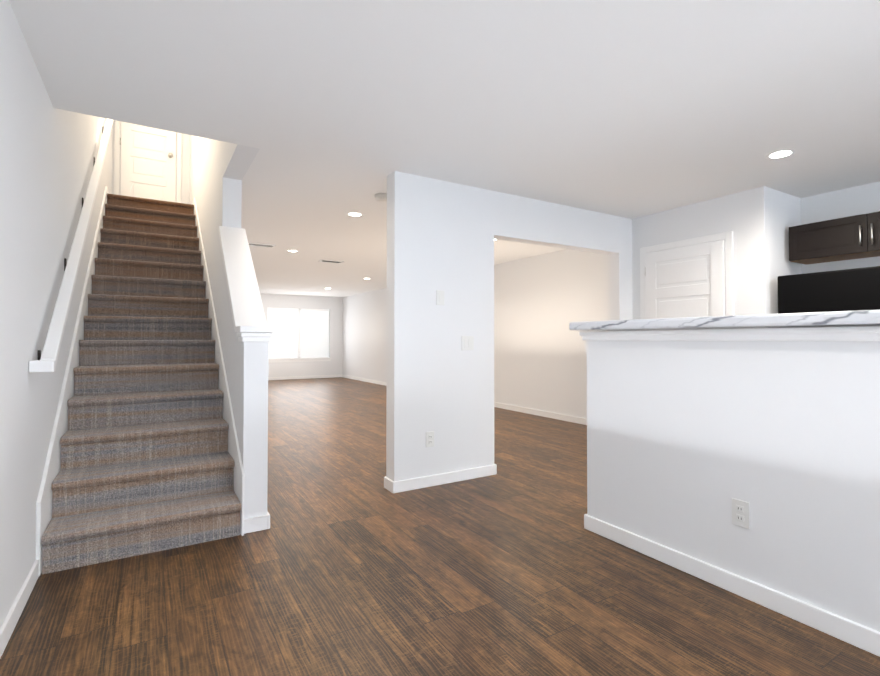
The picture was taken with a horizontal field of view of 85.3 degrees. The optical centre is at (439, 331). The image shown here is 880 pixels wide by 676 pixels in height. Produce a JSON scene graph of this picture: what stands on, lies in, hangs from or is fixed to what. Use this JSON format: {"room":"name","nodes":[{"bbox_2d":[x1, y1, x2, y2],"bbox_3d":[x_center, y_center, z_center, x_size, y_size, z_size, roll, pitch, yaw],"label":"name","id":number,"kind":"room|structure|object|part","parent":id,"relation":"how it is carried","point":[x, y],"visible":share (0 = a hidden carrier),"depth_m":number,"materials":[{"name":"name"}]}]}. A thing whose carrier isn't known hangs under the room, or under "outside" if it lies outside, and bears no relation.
{"room":"empty living room","nodes":[
{"label":"empty living room","id":0,"kind":"room"},
{"bbox_2d":[0,0,111,627],"bbox_3d":[-3.312,-1.423,4.457,0.120,5.300,17.340,1,-1,-31],"label":"wall","id":1,"kind":"structure","parent":0,"point":[48,152],"depth_m":2.16,"materials":[{"name":"paint"}]},
{"bbox_2d":[29,119,113,372],"bbox_3d":[-2.890,-1.254,3.968,0.090,2.935,4.170,1,-1,-31],"label":"handrail","id":2,"kind":"object","parent":1,"relation":"attached to","point":[47,362],"visible":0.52,"depth_m":2.78,"materials":[{"name":"white wood"}]},
{"bbox_2d":[38,127,103,359],"bbox_3d":[-2.808,-1.063,3.821,0.082,2.514,3.460,1,-1,-31],"label":"brackets","id":3,"kind":"object","parent":2,"relation":"attached to","point":[39,351],"visible":0.25,"depth_m":3.01,"materials":[{"name":"metal"}]},
{"bbox_2d":[36,186,108,575],"bbox_3d":[-3.242,-0.262,4.458,0.018,2.980,4.940,1,-1,-31],"label":"trim","id":4,"kind":"structure","parent":1,"relation":"attached to","point":[52,467],"depth_m":2.92,"materials":[{"name":"white wood"}]},
{"bbox_2d":[112,120,189,203],"bbox_3d":[-4.158,-1.384,6.880,0.950,5.300,0.120,1,-1,-31],"label":"wall","id":5,"kind":"structure","parent":0,"point":[185,172],"depth_m":7.06,"materials":[{"name":"paint"}]},
{"bbox_2d":[120,121,175,201],"bbox_3d":[-4.152,-2.648,6.811,0.675,2.023,0.030,1,-1,-31],"label":"door","id":6,"kind":"structure","parent":5,"relation":"in","point":[148,167],"depth_m":6.79,"materials":[{"name":"white wood"}]},
{"bbox_2d":[114,120,181,202],"bbox_3d":[-4.157,-2.679,6.822,0.818,2.112,0.022,1,-1,-31],"label":"door frame","id":7,"kind":"structure","parent":5,"relation":"attached to","point":[117,152],"depth_m":6.63,"materials":[{"name":"white wood"}]},
{"bbox_2d":[189,135,267,518],"bbox_3d":[-2.420,-1.413,5.070,0.140,5.300,5.020,1,-1,-31],"label":"wall","id":8,"kind":"structure","parent":0,"point":[218,170],"depth_m":3.43,"materials":[{"name":"paint"}]},
{"bbox_2d":[192,198,243,535],"bbox_3d":[-2.444,-0.255,4.943,0.013,2.980,4.940,1,-1,-31],"label":"trim","id":9,"kind":"structure","parent":8,"relation":"attached to","point":[233,444],"depth_m":3.48,"materials":[{"name":"white wood"}]},
{"bbox_2d":[219,226,273,332],"bbox_3d":[-1.381,-0.415,3.344,0.196,0.853,1.078,1,-1,-31],"label":"trim","id":10,"kind":"structure","parent":8,"relation":"on","point":[247,310],"depth_m":3.32,"materials":[{"name":"white wood"}]},
{"bbox_2d":[237,333,271,341],"bbox_3d":[-1.153,0.035,2.961,0.180,0.057,0.180,1,-1,-31],"label":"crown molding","id":11,"kind":"structure","parent":8,"relation":"attached to","point":[254,337],"depth_m":2.89,"materials":[{"name":"white wood"}]},
{"bbox_2d":[260,294,342,376],"bbox_3d":[-5.374,0.148,13.256,5.520,2.440,0.120,1,-1,-31],"label":"wall","id":12,"kind":"structure","parent":0,"point":[334,307],"depth_m":14.20,"materials":[{"name":"paint"}]},
{"bbox_2d":[267,308,331,362],"bbox_3d":[-4.125,0.098,13.993,1.900,1.563,0.150,1,-1,-31],"label":"window","id":13,"kind":"structure","parent":12,"relation":"in","point":[299,328],"depth_m":14.02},
{"bbox_2d":[268,308,328,358],"bbox_3d":[-4.126,0.049,13.996,1.780,1.452,0.045,1,-1,-31],"label":"window blinds","id":14,"kind":"object","parent":13,"relation":"attached to","point":[313,331],"visible":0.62,"depth_m":13.97,"materials":[{"name":"white plastic"}]},
{"bbox_2d":[0,377,879,675],"bbox_3d":[-0.902,1.300,5.879,5.800,0.100,17.380,1,-1,-31],"label":"floor","id":15,"kind":"structure","parent":0,"point":[346,563],"depth_m":2.17,"materials":[{"name":"brown wood"}]},
{"bbox_2d":[41,193,240,573],"bbox_3d":[-2.838,-0.209,4.694,0.911,2.880,4.946,1,-1,-31],"label":"staircase","id":16,"kind":"structure","parent":15,"relation":"on","point":[147,463],"depth_m":3.27,"materials":[{"name":"carpet"}]},
{"bbox_2d":[9,0,879,297],"bbox_3d":[-0.902,-1.399,5.922,5.760,0.420,17.340,1,-1,-31],"label":"ceiling","id":17,"kind":"structure","parent":0,"point":[631,109],"depth_m":2.52,"materials":[{"name":"paint"}]},
{"bbox_2d":[248,242,275,247],"bbox_3d":[-2.433,-1.174,6.474,0.360,0.011,0.200,1,-1,-31],"label":"ceiling vent","id":18,"kind":"object","parent":17,"relation":"in","point":[273,246],"visible":0.83,"depth_m":6.47,"materials":[{"name":"white metal"}]},
{"bbox_2d":[318,259,343,263],"bbox_3d":[-1.788,-1.152,7.838,0.360,0.011,0.200,1,-1,-31],"label":"ceiling vent","id":19,"kind":"object","parent":17,"relation":"in","point":[330,260],"visible":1,"depth_m":7.82,"materials":[{"name":"white metal"}]},
{"bbox_2d":[346,212,363,215],"bbox_3d":[-0.870,-1.201,4.885,0.184,0.005,0.184,1,-1,-31],"label":"recessed light","id":20,"kind":"object","parent":17,"relation":"in","point":[348,213],"visible":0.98,"depth_m":4.84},
{"bbox_2d":[375,193,386,200],"bbox_3d":[-0.513,-1.198,4.259,0.140,0.034,0.140,1,-1,-31],"label":"smoke detector","id":21,"kind":"object","parent":17,"relation":"attached to","point":[380,196],"visible":0.73,"depth_m":4.21,"materials":[{"name":"white plastic"}]},
{"bbox_2d":[764,149,796,158],"bbox_3d":[2.353,-1.226,3.298,0.184,0.005,0.184,1,-1,-31],"label":"recessed light","id":22,"kind":"object","parent":17,"relation":"in","point":[793,151],"visible":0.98,"depth_m":3.27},
{"bbox_2d":[386,171,632,480],"bbox_3d":[0.815,0.007,4.404,2.800,2.440,0.140,1,-1,-31],"label":"wall","id":23,"kind":"structure","parent":0,"point":[442,235],"depth_m":3.88,"materials":[{"name":"paint"}]},
{"bbox_2d":[426,431,433,446],"bbox_3d":[-0.077,0.847,3.760,0.075,0.118,0.009,1,-1,-31],"label":"outlet","id":24,"kind":"object","parent":23,"relation":"attached to","point":[429,439],"visible":1,"depth_m":3.75,"materials":[{"name":"white plastic"}]},
{"bbox_2d":[436,290,443,304],"bbox_3d":[0.004,-0.272,3.826,0.075,0.118,0.010,1,-1,-31],"label":"light switch","id":25,"kind":"object","parent":23,"relation":"attached to","point":[439,297],"visible":1,"depth_m":3.82,"materials":[{"name":"white plastic"}]},
{"bbox_2d":[462,336,473,349],"bbox_3d":[0.230,0.095,3.958,0.118,0.118,0.010,1,-1,-31],"label":"light switch","id":26,"kind":"object","parent":23,"relation":"attached to","point":[467,342],"visible":1,"depth_m":3.96,"materials":[{"name":"white plastic"}]},
{"bbox_2d":[343,181,879,418],"bbox_3d":[1.508,-0.156,7.367,0.120,2.860,17.340,1,-1,-31],"label":"wall","id":27,"kind":"structure","parent":0,"point":[542,302],"depth_m":7.16,"materials":[{"name":"paint"}]},
{"bbox_2d":[790,250,879,264],"bbox_3d":[3.444,-0.615,3.768,0.305,0.004,1.057,1,-1,-31],"label":"upper cabinet","id":28,"kind":"object","parent":27,"relation":"attached to","point":[843,257],"visible":1,"depth_m":3.98,"materials":[{"name":"brown wood"}]},
{"bbox_3d":[3.443,-0.765,3.770,0.311,0.296,1.065,1,-1,-31],"label":"upper cabinet","id":29,"kind":"object","parent":27,"relation":"attached to","visible":0},
{"bbox_2d":[789,211,879,260],"bbox_3d":[3.287,-0.765,3.674,0.052,0.296,1.062,1,-1,-31],"label":"door","id":30,"kind":"structure","parent":29,"relation":"attached to","point":[834,237],"depth_m":3.85,"materials":[{"name":"brown wood"}]},
{"bbox_3d":[3.280,-0.745,3.670,0.036,0.160,0.081,1,-1,-31],"label":"wall cabinet handle","id":31,"kind":"part","parent":30,"relation":"part of","materials":[{"name":"silver metal"}]},
{"bbox_2d":[632,186,801,319],"bbox_3d":[2.630,0.012,4.758,0.670,2.440,1.420,1,-1,-31],"label":"wall","id":32,"kind":"structure","parent":0,"point":[759,221],"depth_m":4.17,"materials":[{"name":"paint"}]},
{"bbox_2d":[645,241,724,318],"bbox_3d":[2.327,0.205,4.571,0.030,2.028,0.785,1,-1,-31],"label":"pantry door","id":33,"kind":"structure","parent":32,"relation":"in","point":[684,282],"depth_m":4.53,"materials":[{"name":"white wood"}]},
{"bbox_2d":[640,231,733,318],"bbox_3d":[2.337,0.175,4.577,0.022,2.117,0.928,1,-1,-31],"label":"door frame","id":34,"kind":"structure","parent":32,"relation":"attached to","point":[727,237],"depth_m":4.36,"materials":[{"name":"white wood"}]},
{"bbox_2d":[586,340,879,631],"bbox_3d":[1.760,0.581,1.645,0.140,1.204,3.080,1,-1,-31],"label":"wall","id":35,"kind":"structure","parent":0,"point":[687,441],"depth_m":2.12,"materials":[{"name":"paint"}]},
{"bbox_2d":[0,374,879,657],"bbox_3d":[-0.902,1.208,5.881,5.520,0.085,17.108,1,-1,-31],"label":"baseboard","id":36,"kind":"structure","parent":35,"relation":"attached to","point":[863,637],"depth_m":2.27,"materials":[{"name":"white wood"}]},
{"bbox_2d":[569,310,879,330],"bbox_3d":[1.814,-0.053,1.720,0.500,0.050,3.135,1,-1,-31],"label":"bar","id":37,"kind":"object","parent":35,"relation":"on","point":[845,318],"visible":0.98,"depth_m":2.08,"materials":[{"name":"stone"}]},
{"bbox_2d":[579,325,879,340],"bbox_3d":[1.738,0.002,1.657,0.175,0.062,3.123,1,-1,-31],"label":"trim","id":38,"kind":"structure","parent":35,"relation":"attached to","point":[851,333],"depth_m":2.11,"materials":[{"name":"white wood"}]},
{"bbox_2d":[732,498,749,528],"bbox_3d":[1.358,0.821,2.158,0.009,0.118,0.075,1,-1,-31],"label":"outlet","id":39,"kind":"object","parent":35,"relation":"attached to","point":[743,511],"visible":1,"depth_m":2.15,"materials":[{"name":"white plastic"}]},
{"label":"outside","id":40,"kind":"structure","parent":0,"visible":0},
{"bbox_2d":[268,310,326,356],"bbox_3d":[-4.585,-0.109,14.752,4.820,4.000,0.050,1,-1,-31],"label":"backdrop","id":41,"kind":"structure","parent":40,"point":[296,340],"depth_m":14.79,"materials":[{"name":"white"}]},
{"bbox_3d":[3.256,0.379,3.784,0.505,1.675,0.755,1,-1,-31],"label":"fridge","id":42,"kind":"object","parent":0,"visible":0},
{"bbox_2d":[778,266,879,313],"bbox_3d":[3.010,0.337,3.635,0.060,1.605,0.751,1,-1,-31],"label":"door","id":43,"kind":"structure","parent":42,"relation":"attached to","point":[855,289],"depth_m":3.64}
]}

